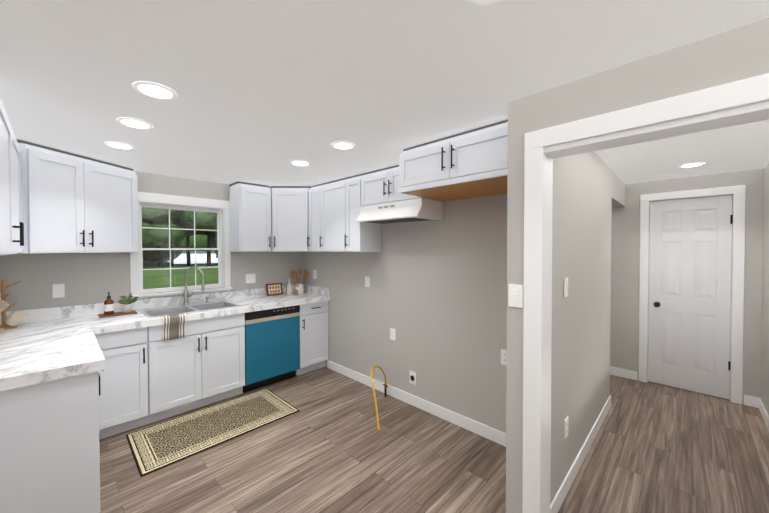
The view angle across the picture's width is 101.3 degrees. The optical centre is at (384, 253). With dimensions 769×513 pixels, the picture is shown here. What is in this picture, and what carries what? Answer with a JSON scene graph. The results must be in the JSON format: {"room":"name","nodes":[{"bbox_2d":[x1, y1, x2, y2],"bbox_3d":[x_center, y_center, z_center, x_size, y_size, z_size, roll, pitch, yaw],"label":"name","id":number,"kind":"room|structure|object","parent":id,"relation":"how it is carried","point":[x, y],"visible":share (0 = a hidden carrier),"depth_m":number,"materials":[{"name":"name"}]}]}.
{"room":"kitchen","nodes":[
{"label":"kitchen","id":0,"kind":"room"},
{"bbox_2d":[0,171,302,310],"bbox_3d":[-2.170,0.332,3.433,0.140,2.260,3.095,1,1,44],"label":"wall","id":1,"kind":"structure","parent":0,"point":[88,278],"depth_m":2.91,"materials":[{"name":"grey paint"}]},
{"bbox_2d":[52,284,64,297],"bbox_3d":[-2.778,0.322,2.689,0.016,0.116,0.072,1,1,44],"label":"outlet","id":2,"kind":"object","parent":1,"relation":"attached to","point":[58,290],"visible":1,"depth_m":2.69,"materials":[{"name":"white plastic"}]},
{"bbox_2d":[24,141,137,253],"bbox_3d":[-2.513,-0.392,2.478,0.636,0.782,0.972,1,1,44],"label":"upper cabinet","id":3,"kind":"object","parent":1,"relation":"attached to","point":[52,200],"depth_m":2.46,"materials":[{"name":"white wood"}]},
{"bbox_2d":[130,192,232,298],"bbox_3d":[-2.166,-0.079,3.399,0.181,1.048,0.944,1,1,44],"label":"kitchen window","id":4,"kind":"structure","parent":1,"relation":"in","point":[155,200],"depth_m":3.38,"materials":[{"name":"white wood"}]},
{"bbox_2d":[229,181,268,251],"bbox_3d":[-1.532,-0.408,3.704,0.344,0.782,0.426,1,1,44],"label":"upper cabinet","id":5,"kind":"object","parent":1,"relation":"attached to","point":[248,202],"depth_m":3.58,"materials":[{"name":"white wood"}]},
{"bbox_2d":[246,273,255,282],"bbox_3d":[-1.638,0.311,3.868,0.016,0.116,0.118,1,1,44],"label":"outlet","id":6,"kind":"object","parent":1,"relation":"attached to","point":[250,278],"visible":1,"depth_m":3.88,"materials":[{"name":"white plastic"}]},
{"bbox_2d":[0,0,768,186],"bbox_3d":[0.662,-0.843,2.297,5.770,0.120,5.460,1,1,44],"label":"ceiling","id":7,"kind":"structure","parent":0,"point":[267,91],"depth_m":1.35,"materials":[{"name":"white paint"}]},
{"bbox_2d":[104,141,134,149],"bbox_3d":[-1.923,-0.779,2.292,0.176,0.006,0.176,1,1,44],"label":"recessed light","id":8,"kind":"object","parent":7,"relation":"in","point":[120,145],"visible":0.98,"depth_m":2.28,"materials":[{"name":"white"}]},
{"bbox_2d":[116,117,153,129],"bbox_3d":[-1.492,-0.774,1.890,0.176,0.006,0.176,1,1,44],"label":"recessed light","id":9,"kind":"object","parent":7,"relation":"in","point":[135,123],"visible":0.96,"depth_m":1.88,"materials":[{"name":"white plastic"}]},
{"bbox_2d":[132,81,177,99],"bbox_3d":[-1.089,-0.769,1.501,0.176,0.006,0.176,1,1,44],"label":"recessed light","id":10,"kind":"object","parent":7,"relation":"in","point":[154,90],"visible":1,"depth_m":1.49,"materials":[{"name":"white plastic"}]},
{"bbox_2d":[290,161,309,165],"bbox_3d":[-0.739,-0.786,2.770,0.176,0.006,0.176,1,1,44],"label":"recessed light","id":11,"kind":"object","parent":7,"relation":"in","point":[300,163],"visible":0.98,"depth_m":2.76,"materials":[{"name":"white plastic"}]},
{"bbox_2d":[331,142,354,149],"bbox_3d":[-0.300,-0.779,2.296,0.176,0.006,0.176,1,1,44],"label":"recessed light","id":12,"kind":"object","parent":7,"relation":"in","point":[343,145],"visible":0.98,"depth_m":2.28,"materials":[{"name":"white plastic"}]},
{"bbox_2d":[467,0,501,4],"bbox_3d":[0.301,-0.760,0.881,0.176,0.006,0.176,1,1,44],"label":"recessed light","id":13,"kind":"object","parent":7,"relation":"in","point":[482,2],"visible":1,"depth_m":0.95,"materials":[{"name":"white"}]},
{"bbox_2d":[678,162,704,167],"bbox_3d":[2.750,-0.786,2.825,0.176,0.006,0.176,1,1,44],"label":"recessed light","id":14,"kind":"object","parent":7,"relation":"in","point":[689,165],"visible":0.96,"depth_m":2.82,"materials":[{"name":"white plastic"}]},
{"bbox_2d":[302,194,506,432],"bbox_3d":[0.056,0.333,3.337,3.195,2.260,0.140,1,1,44],"label":"wall","id":15,"kind":"structure","parent":0,"point":[434,294],"depth_m":2.86,"materials":[{"name":"grey paint"}]},
{"bbox_2d":[269,186,308,251],"bbox_3d":[-1.128,-0.411,3.906,0.679,0.782,0.665,1,1,44],"label":"upper cabinet","id":16,"kind":"object","parent":15,"relation":"attached to","point":[288,205],"depth_m":3.74,"materials":[{"name":"white wood"}]},
{"bbox_2d":[313,270,316,278],"bbox_3d":[-0.923,0.282,4.176,0.072,0.116,0.008,1,1,44],"label":"outlet","id":17,"kind":"object","parent":15,"relation":"attached to","point":[314,274],"visible":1,"depth_m":4.17,"materials":[{"name":"white plastic"}]},
{"bbox_2d":[309,183,324,251],"bbox_3d":[-0.723,-0.409,3.739,0.364,0.782,0.343,1,1,44],"label":"upper cabinet","id":18,"kind":"object","parent":15,"relation":"attached to","point":[323,217],"depth_m":3.62,"materials":[{"name":"white wood"}]},
{"bbox_2d":[325,179,340,251],"bbox_3d":[-0.457,-0.406,3.513,0.546,0.782,0.297,1,1,44],"label":"upper cabinet","id":19,"kind":"object","parent":15,"relation":"attached to","point":[333,188],"depth_m":3.41,"materials":[{"name":"white wood"}]},
{"bbox_2d":[341,173,381,251],"bbox_3d":[-0.235,-0.403,3.299,0.283,0.782,0.297,1,1,44],"label":"upper cabinet","id":20,"kind":"object","parent":15,"relation":"attached to","point":[355,236],"depth_m":3.20,"materials":[{"name":"white wood"}]},
{"bbox_2d":[365,276,369,286],"bbox_3d":[-0.190,0.315,3.468,0.072,0.116,0.008,1,1,44],"label":"outlet","id":21,"kind":"object","parent":15,"relation":"attached to","point":[367,281],"visible":1,"depth_m":3.46,"materials":[{"name":"white plastic"}]},
{"bbox_2d":[390,328,395,339],"bbox_3d":[0.084,0.825,3.211,0.072,0.116,0.008,1,1,44],"label":"electrical outlet","id":22,"kind":"object","parent":15,"relation":"attached to","point":[392,334],"visible":1,"depth_m":3.21,"materials":[{"name":"white plastic"}]},
{"bbox_2d":[361,165,442,205],"bbox_3d":[0.129,-0.623,2.918,0.756,0.332,0.334,1,1,44],"label":"upper cabinet","id":23,"kind":"object","parent":15,"relation":"attached to","point":[380,186],"visible":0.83,"depth_m":2.89,"materials":[{"name":"white wood"}]},
{"bbox_2d":[356,198,442,223],"bbox_3d":[0.118,-0.373,2.911,0.752,0.159,0.364,1,1,44],"label":"range hood","id":24,"kind":"object","parent":23,"relation":"attached to","point":[415,210],"visible":1,"depth_m":2.73,"materials":[{"name":"white metal"}]},
{"bbox_2d":[410,371,415,384],"bbox_3d":[0.270,1.202,3.035,0.075,0.120,0.010,1,1,44],"label":"outlet","id":25,"kind":"object","parent":15,"relation":"attached to","point":[413,378],"visible":1,"depth_m":3.03,"materials":[{"name":"white plastic"}]},
{"bbox_2d":[327,360,505,446],"bbox_3d":[-0.013,1.420,2.791,2.692,0.100,0.762,1,1,44],"label":"baseboard","id":26,"kind":"structure","parent":15,"relation":"attached to","point":[485,431],"depth_m":2.89,"materials":[{"name":"white wood"}]},
{"bbox_2d":[399,120,507,200],"bbox_3d":[0.615,-0.614,2.241,0.877,0.332,0.634,1,1,44],"label":"upper cabinet","id":27,"kind":"object","parent":15,"relation":"attached to","point":[473,163],"visible":0.83,"depth_m":2.04,"materials":[{"name":"white wood"}]},
{"bbox_2d":[501,349,506,365],"bbox_3d":[0.921,0.795,2.401,0.072,0.116,0.008,1,1,44],"label":"electrical outlet","id":28,"kind":"object","parent":15,"relation":"attached to","point":[503,357],"visible":0.77,"depth_m":2.41,"materials":[{"name":"white plastic"}]},
{"bbox_2d":[99,367,768,512],"bbox_3d":[0.662,1.536,2.329,5.770,0.120,5.460,1,1,44],"label":"floor","id":29,"kind":"structure","parent":0,"point":[654,448],"depth_m":2.22,"materials":[{"name":"wood"}]},
{"bbox_2d":[0,370,103,512],"bbox_3d":[-2.088,1.047,1.822,0.970,0.872,0.592,1,1,44],"label":"base cabinet","id":30,"kind":"object","parent":29,"relation":"on","point":[53,433],"depth_m":1.57,"materials":[{"name":"white wood"}]},
{"bbox_2d":[0,313,107,390],"bbox_3d":[-2.058,0.547,1.812,0.960,0.156,0.630,1,1,44],"label":"countertop","id":31,"kind":"structure","parent":30,"relation":"on","point":[40,345],"depth_m":1.86,"materials":[{"name":"stone"}]},
{"bbox_2d":[100,325,159,437],"bbox_3d":[-2.311,1.034,2.755,0.606,0.872,0.430,1,1,44],"label":"base cabinet","id":32,"kind":"object","parent":29,"relation":"on","point":[132,356],"depth_m":2.58,"materials":[{"name":"white wood"}]},
{"bbox_2d":[0,285,329,332],"bbox_3d":[-1.882,0.529,3.157,0.657,0.156,2.809,1,1,44],"label":"countertop","id":33,"kind":"structure","parent":32,"relation":"on","point":[250,300],"depth_m":3.19,"materials":[{"name":"stone"}]},
{"bbox_2d":[0,280,28,329],"bbox_3d":[-2.823,0.381,2.345,0.252,0.360,0.244,1,1,44],"label":"mug tree","id":34,"kind":"object","parent":33,"relation":"on","point":[14,320],"visible":1,"depth_m":2.34,"materials":[{"name":"brown wood"}]},
{"bbox_2d":[0,300,8,312],"bbox_3d":[-2.812,0.396,2.287,0.116,0.115,0.115,1,1,44],"label":"mug","id":35,"kind":"object","parent":34,"relation":"on","point":[3,304],"depth_m":2.32,"materials":[{"name":"beige ceramic"}]},
{"bbox_2d":[5,311,28,325],"bbox_3d":[-2.730,0.485,2.346,0.118,0.113,0.116,1,1,44],"label":"mug","id":36,"kind":"object","parent":34,"relation":"on","point":[18,317],"depth_m":2.33,"materials":[{"name":"beige ceramic"}]},
{"bbox_2d":[98,310,136,317],"bbox_3d":[-2.406,0.548,2.847,0.150,0.012,0.260,1,1,44],"label":"wood tray","id":37,"kind":"object","parent":33,"relation":"on","point":[117,314],"visible":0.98,"depth_m":2.81,"materials":[{"name":"brown wood"}]},
{"bbox_2d":[104,292,113,314],"bbox_3d":[-2.448,0.442,2.802,0.069,0.201,0.069,1,1,44],"label":"soap bottle","id":38,"kind":"object","parent":37,"relation":"on","point":[109,306],"visible":0.98,"depth_m":2.78,"materials":[{"name":"brown glass"}]},
{"bbox_2d":[115,293,137,312],"bbox_3d":[-2.359,0.459,2.900,0.188,0.164,0.171,1,1,44],"label":"plant","id":39,"kind":"object","parent":37,"relation":"on","point":[126,306],"visible":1,"depth_m":2.88,"materials":[{"name":"green plant"}]},
{"bbox_2d":[161,313,185,340],"bbox_3d":[-1.860,0.650,2.783,0.087,0.211,0.175,1,1,44],"label":"hanging towel","id":40,"kind":"object","parent":33,"relation":"hanging from","point":[174,326],"visible":0.94,"depth_m":2.76,"materials":[{"name":"grey fabric"}]},
{"bbox_2d":[138,300,240,317],"bbox_3d":[-1.935,0.637,3.162,0.525,0.186,0.781,1,1,44],"label":"sink","id":41,"kind":"object","parent":33,"relation":"in","point":[176,309],"visible":0.35,"depth_m":3.19,"materials":[{"name":"silver metal"}]},
{"bbox_2d":[183,267,208,304],"bbox_3d":[-1.953,0.341,3.312,0.208,0.402,0.248,1,1,44],"label":"faucet","id":42,"kind":"object","parent":33,"relation":"on","point":[186,296],"visible":1,"depth_m":3.28,"materials":[{"name":"silver metal"}]},
{"bbox_2d":[266,283,282,295],"bbox_3d":[-1.408,0.462,4.036,0.048,0.150,0.210,1,1,44],"label":"framed sign","id":43,"kind":"object","parent":33,"relation":"on","point":[274,289],"visible":0.96,"depth_m":4.03,"materials":[{"name":"brown wood"}]},
{"bbox_2d":[287,279,291,294],"bbox_3d":[-1.236,0.440,4.099,0.068,0.195,0.068,1,1,44],"label":"bottle","id":44,"kind":"object","parent":33,"relation":"on","point":[289,288],"visible":1,"depth_m":4.08,"materials":[{"name":"beige ceramic"}]},
{"bbox_2d":[290,269,308,293],"bbox_3d":[-1.143,0.372,4.198,0.256,0.328,0.309,1,1,44],"label":"utensil crock","id":45,"kind":"object","parent":33,"relation":"on","point":[299,286],"visible":0.96,"depth_m":4.14,"materials":[{"name":"white"}]},
{"bbox_2d":[126,388,299,476],"bbox_3d":[-1.437,1.466,2.736,0.665,0.008,1.180,1,1,44],"label":"rug","id":46,"kind":"object","parent":29,"relation":"on","point":[161,445],"visible":1,"depth_m":2.62,"materials":[{"name":"beige fabric"}]},
{"bbox_2d":[243,305,299,392],"bbox_3d":[-1.421,1.024,3.667,0.606,0.867,0.624,1,1,44],"label":"dishwasher","id":47,"kind":"object","parent":29,"relation":"on","point":[272,346],"visible":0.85,"depth_m":3.44,"materials":[{"name":"blue plastic"}]},
{"bbox_2d":[296,301,327,375],"bbox_3d":[-1.064,1.017,4.045,0.606,0.872,0.404,1,1,44],"label":"base cabinet","id":48,"kind":"object","parent":29,"relation":"on","point":[313,316],"depth_m":3.83,"materials":[{"name":"white wood"}]},
{"bbox_2d":[371,365,387,432],"bbox_3d":[-0.023,1.264,2.895,0.454,0.408,0.529,1,1,44],"label":"gas line","id":49,"kind":"object","parent":29,"relation":"on","point":[385,386],"visible":1,"depth_m":2.77,"materials":[{"name":"yellow rubber"}]},
{"bbox_2d":[506,93,625,512],"bbox_3d":[1.722,0.342,2.662,0.140,2.260,2.985,1,1,44],"label":"wall","id":50,"kind":"structure","parent":0,"point":[581,261],"depth_m":1.96,"materials":[{"name":"grey paint"}]},
{"bbox_2d":[508,284,522,307],"bbox_3d":[0.664,0.216,1.598,0.072,0.116,0.010,1,1,44],"label":"light switch","id":51,"kind":"object","parent":50,"relation":"attached to","point":[515,295],"visible":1,"depth_m":1.60,"materials":[{"name":"white plastic"}]},
{"bbox_2d":[564,416,567,438],"bbox_3d":[1.118,1.072,1.938,0.008,0.116,0.072,1,1,44],"label":"outlet","id":52,"kind":"object","parent":50,"relation":"attached to","point":[565,427],"visible":1,"depth_m":1.92,"materials":[{"name":"white plastic"}]},
{"bbox_2d":[564,277,567,296],"bbox_3d":[1.098,0.206,1.904,0.010,0.116,0.072,1,1,44],"label":"light switch","id":53,"kind":"object","parent":50,"relation":"attached to","point":[566,287],"visible":1,"depth_m":1.89,"materials":[{"name":"white plastic"}]},
{"bbox_2d":[550,395,610,512],"bbox_3d":[1.506,1.426,2.343,0.012,0.100,1.925,1,1,44],"label":"baseboard","id":54,"kind":"structure","parent":50,"relation":"attached to","point":[568,480],"depth_m":2.13,"materials":[{"name":"white wood"}]},
{"bbox_2d":[536,18,768,130],"bbox_3d":[1.602,0.367,0.800,2.275,2.260,0.140,1,1,44],"label":"wall","id":55,"kind":"structure","parent":0,"point":[736,54],"depth_m":1.21,"materials":[{"name":"grey paint"}]},
{"bbox_2d":[522,73,768,512],"bbox_3d":[1.150,0.454,1.226,1.135,2.075,0.158,1,1,44],"label":"door frame","id":56,"kind":"structure","parent":55,"relation":"attached to","point":[741,102],"depth_m":1.51,"materials":[{"name":"white wood"}]},
{"bbox_2d":[610,169,763,404],"bbox_3d":[2.847,0.327,3.747,2.100,2.260,0.140,1,1,44],"label":"wall","id":57,"kind":"structure","parent":0,"point":[625,274],"depth_m":3.45,"materials":[{"name":"grey paint"}]},
{"bbox_2d":[610,366,637,379],"bbox_3d":[2.518,1.404,3.975,1.050,0.100,0.012,1,1,44],"label":"baseboard","id":58,"kind":"structure","parent":57,"relation":"attached to","point":[620,372],"depth_m":3.69,"materials":[{"name":"white wood"}]},
{"bbox_2d":[648,195,732,398],"bbox_3d":[3.199,0.439,3.327,0.632,2.032,0.107,1,1,44],"label":"hall door","id":59,"kind":"structure","parent":57,"relation":"in","point":[690,253],"depth_m":3.32,"materials":[{"name":"white paint"}]},
{"bbox_2d":[638,185,745,404],"bbox_3d":[3.225,0.402,3.358,0.787,2.121,0.136,1,1,44],"label":"door frame","id":60,"kind":"structure","parent":57,"relation":"attached to","point":[738,193],"depth_m":3.10,"materials":[{"name":"white wood"}]},
{"bbox_2d":[760,164,768,414],"bbox_3d":[2.664,0.351,1.946,0.140,2.260,2.985,1,1,44],"label":"wall","id":61,"kind":"structure","parent":0,"point":[764,396],"depth_m":2.83,"materials":[{"name":"grey paint"}]},
{"bbox_2d":[754,397,768,430],"bbox_3d":[2.554,1.431,1.970,0.030,0.100,2.845,1,1,44],"label":"baseboard","id":62,"kind":"structure","parent":61,"relation":"attached to","point":[758,403],"depth_m":2.83,"materials":[{"name":"white wood"}]},
{"bbox_3d":[-1.129,0.373,0.373,5.610,2.260,0.140,1,1,44],"label":"wall","id":63,"kind":"structure","parent":0,"visible":0},
{"bbox_2d":[0,97,23,255],"bbox_3d":[-2.152,-0.380,1.644,1.160,0.782,0.275,1,1,44],"label":"upper cabinet","id":64,"kind":"object","parent":63,"relation":"attached to","point":[11,148],"depth_m":1.70,"materials":[{"name":"white wood"}]},
{"label":"outside","id":65,"kind":"structure","parent":0,"visible":0},
{"bbox_2d":[143,253,217,288],"bbox_3d":[-48.650,1.023,67.677,155.930,0.150,150.000,1,1,44],"label":"lawn","id":66,"kind":"structure","parent":65,"point":[155,275],"depth_m":22.01,"materials":[{"name":"green plant"}]},
{"bbox_2d":[142,207,217,266],"bbox_3d":[-42.812,-5.900,90.296,121.314,13.056,66.002,1,1,44],"label":"trees","id":67,"kind":"object","parent":66,"relation":"on","point":[164,240],"depth_m":30.58,"materials":[{"name":"green plant"}]},
{"bbox_2d":[168,254,217,263],"bbox_3d":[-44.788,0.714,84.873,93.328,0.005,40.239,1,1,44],"label":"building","id":68,"kind":"structure","parent":66,"relation":"on","point":[182,258],"depth_m":55.01,"materials":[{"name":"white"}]}
]}

